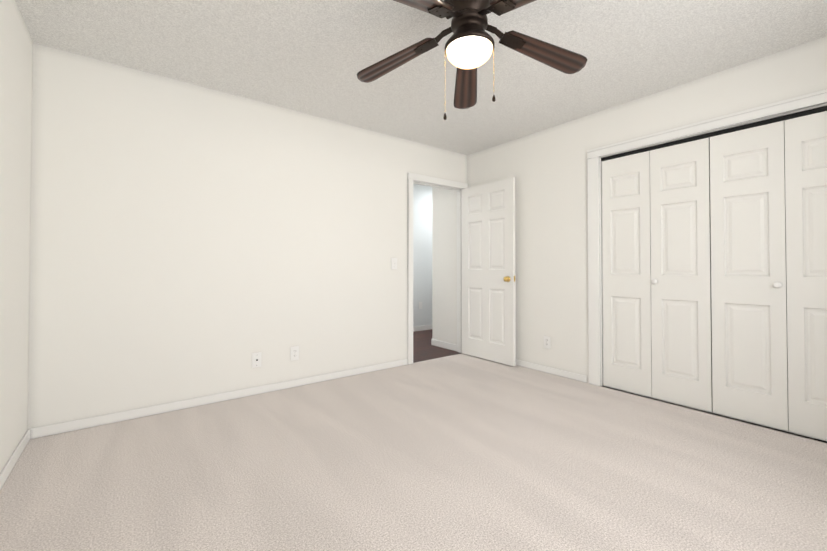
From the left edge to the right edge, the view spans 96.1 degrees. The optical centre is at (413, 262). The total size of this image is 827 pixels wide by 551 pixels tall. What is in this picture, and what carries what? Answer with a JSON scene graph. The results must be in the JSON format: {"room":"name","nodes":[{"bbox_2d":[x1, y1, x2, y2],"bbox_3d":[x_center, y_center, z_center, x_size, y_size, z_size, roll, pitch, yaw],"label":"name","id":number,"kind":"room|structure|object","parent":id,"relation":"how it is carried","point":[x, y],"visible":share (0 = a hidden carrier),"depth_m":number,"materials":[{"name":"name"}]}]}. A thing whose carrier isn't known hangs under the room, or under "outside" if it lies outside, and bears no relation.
{"room":"empty bedroom","nodes":[
{"label":"empty bedroom","id":0,"kind":"room"},
{"bbox_2d":[0,0,32,472],"bbox_3d":[-1.185,-0.162,0.657,0.120,2.440,4.240,1,-1,-37],"label":"wall","id":1,"kind":"structure","parent":0,"point":[16,69],"depth_m":1.96,"materials":[{"name":"paint"}]},
{"bbox_2d":[0,429,29,489],"bbox_3d":[-1.133,1.026,0.681,0.012,0.065,4.000,1,-1,-37],"label":"baseboard","id":2,"kind":"structure","parent":1,"relation":"attached to","point":[12,461],"depth_m":1.96,"materials":[{"name":"paint"}]},
{"bbox_2d":[28,43,466,428],"bbox_3d":[-0.833,-0.123,3.521,3.920,2.440,0.120,1,-1,-37],"label":"wall","id":3,"kind":"structure","parent":0,"point":[189,241],"depth_m":2.82,"materials":[{"name":"paint"}]},
{"bbox_2d":[30,359,407,438],"bbox_3d":[-1.207,1.060,3.134,2.875,0.065,0.012,1,-1,-37],"label":"baseboard","id":4,"kind":"structure","parent":3,"relation":"attached to","point":[58,428],"depth_m":2.79,"materials":[{"name":"paint"}]},
{"bbox_2d":[252,352,261,367],"bbox_3d":[-1.293,0.806,3.069,0.072,0.118,0.017,1,-1,-37],"label":"outlet","id":5,"kind":"object","parent":3,"relation":"attached to","point":[256,359],"visible":1,"depth_m":3.07,"materials":[{"name":"white plastic"}]},
{"bbox_2d":[290,346,298,360],"bbox_3d":[-1.043,0.799,3.265,0.072,0.118,0.010,1,-1,-37],"label":"electrical outlet","id":6,"kind":"object","parent":3,"relation":"attached to","point":[294,355],"visible":1,"depth_m":3.26,"materials":[{"name":"white plastic"}]},
{"bbox_2d":[391,258,396,268],"bbox_3d":[-0.201,0.013,3.916,0.072,0.118,0.022,1,-1,-37],"label":"switch plate","id":7,"kind":"object","parent":3,"relation":"attached to","point":[393,263],"visible":1,"depth_m":3.91,"materials":[{"name":"white plastic"}]},
{"bbox_2d":[407,172,467,364],"bbox_3d":[0.262,0.067,4.355,0.925,2.085,0.152,1,-1,-37],"label":"door frame","id":8,"kind":"structure","parent":3,"relation":"attached to","point":[423,178],"depth_m":4.18,"materials":[{"name":"paint"}]},
{"bbox_2d":[461,177,515,365],"bbox_3d":[0.833,0.099,4.228,0.141,1.992,0.775,1,-1,-37],"label":"door","id":9,"kind":"structure","parent":8,"relation":"attached to","point":[488,275],"depth_m":4.18,"materials":[{"name":"paint"}]},
{"bbox_2d":[0,353,826,550],"bbox_3d":[0.652,1.126,1.982,4.670,0.100,4.140,1,-1,-37],"label":"floor carpet","id":10,"kind":"object","parent":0,"point":[462,452],"visible":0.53,"depth_m":1.87,"materials":[{"name":"beige carpet"}]},
{"bbox_2d":[15,0,826,154],"bbox_3d":[0.371,-1.416,1.866,4.040,0.100,4.240,1,-1,-37],"label":"ceiling","id":11,"kind":"structure","parent":0,"point":[313,57],"depth_m":2.37,"materials":[{"name":"white paint"}]},
{"bbox_2d":[357,0,586,119],"bbox_3d":[0.272,-1.029,1.769,1.188,0.676,1.181,1,-1,-37],"label":"fan","id":12,"kind":"object","parent":11,"relation":"hanging from","point":[469,46],"visible":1,"depth_m":1.82,"materials":[{"name":"brown wood"}]},
{"bbox_2d":[413,184,431,326],"bbox_3d":[-0.105,-0.087,6.091,5.800,2.440,0.120,1,-1,-37],"label":"wall","id":13,"kind":"structure","parent":0,"point":[422,243],"depth_m":6.21,"materials":[{"name":"white paint"}]},
{"bbox_2d":[413,324,431,331],"bbox_3d":[-0.064,1.090,6.022,5.800,0.085,0.012,1,-1,-37],"label":"baseboard","id":14,"kind":"structure","parent":13,"relation":"attached to","point":[424,327],"depth_m":6.18,"materials":[{"name":"paint"}]},
{"bbox_2d":[413,329,460,362],"bbox_3d":[0.375,1.174,5.446,5.800,0.100,1.700,1,-1,-37],"label":"floor","id":15,"kind":"structure","parent":0,"point":[424,349],"depth_m":4.76,"materials":[{"name":"brown wood"}]},
{"bbox_2d":[432,187,456,344],"bbox_3d":[1.696,-0.090,5.838,3.248,2.440,0.490,1,-1,-37],"label":"wall","id":16,"kind":"structure","parent":0,"point":[444,265],"depth_m":4.85,"materials":[{"name":"paint"}]},
{"bbox_2d":[432,339,456,350],"bbox_3d":[0.404,1.073,4.830,0.016,0.085,0.480,1,-1,-37],"label":"baseboard","id":17,"kind":"structure","parent":16,"relation":"attached to","point":[443,344],"depth_m":4.82,"materials":[{"name":"paint"}]},
{"bbox_2d":[467,36,826,382],"bbox_3d":[1.965,-0.130,2.991,0.120,2.440,4.120,1,-1,-37],"label":"wall","id":18,"kind":"structure","parent":0,"point":[546,169],"depth_m":3.51,"materials":[{"name":"paint"}]},
{"bbox_2d":[544,336,550,348],"bbox_3d":[1.330,0.795,3.701,0.010,0.118,0.072,1,-1,-37],"label":"electrical outlet","id":19,"kind":"object","parent":18,"relation":"attached to","point":[547,342],"visible":1,"depth_m":3.69,"materials":[{"name":"white plastic"}]},
{"bbox_2d":[516,359,586,382],"bbox_3d":[1.876,1.058,2.982,0.012,0.065,4.000,1,-1,-37],"label":"baseboard","id":20,"kind":"structure","parent":18,"relation":"attached to","point":[559,372],"depth_m":3.63,"materials":[{"name":"paint"}]},
{"bbox_2d":[601,151,651,397],"bbox_3d":[1.809,0.093,3.163,0.030,1.995,0.385,1,-1,-37],"label":"closet door","id":21,"kind":"structure","parent":18,"relation":"in","point":[626,289],"depth_m":3.14,"materials":[{"name":"paint"}]},
{"bbox_2d":[650,137,712,412],"bbox_3d":[2.030,0.088,2.843,0.069,1.995,0.385,1,-1,-37],"label":"closet door","id":22,"kind":"structure","parent":18,"relation":"in","point":[681,306],"depth_m":2.83,"materials":[{"name":"paint"}]},
{"bbox_2d":[587,89,826,385],"bbox_3d":[2.177,0.061,2.710,0.120,2.050,1.600,1,-1,-37],"label":"door frame","id":23,"kind":"structure","parent":18,"relation":"attached to","point":[600,247],"depth_m":3.29,"materials":[{"name":"paint"}]},
{"bbox_2d":[601,106,826,160],"bbox_3d":[2.171,-0.930,2.720,0.045,0.028,1.560,1,-1,-37],"label":"track","id":24,"kind":"object","parent":18,"relation":"attached to","point":[767,121],"visible":0.78,"depth_m":2.64,"materials":[{"name":"black metal"}]},
{"bbox_2d":[710,121,788,431],"bbox_3d":[2.267,0.084,2.533,0.069,1.995,0.385,1,-1,-37],"label":"closet door","id":25,"kind":"structure","parent":18,"relation":"in","point":[748,285],"depth_m":2.52,"materials":[{"name":"paint"}]},
{"bbox_2d":[784,111,826,440],"bbox_3d":[2.518,0.080,2.236,0.030,1.995,0.385,1,-1,-37],"label":"closet door","id":26,"kind":"structure","parent":18,"relation":"in","point":[806,193],"depth_m":2.31,"materials":[{"name":"paint"}]}
]}

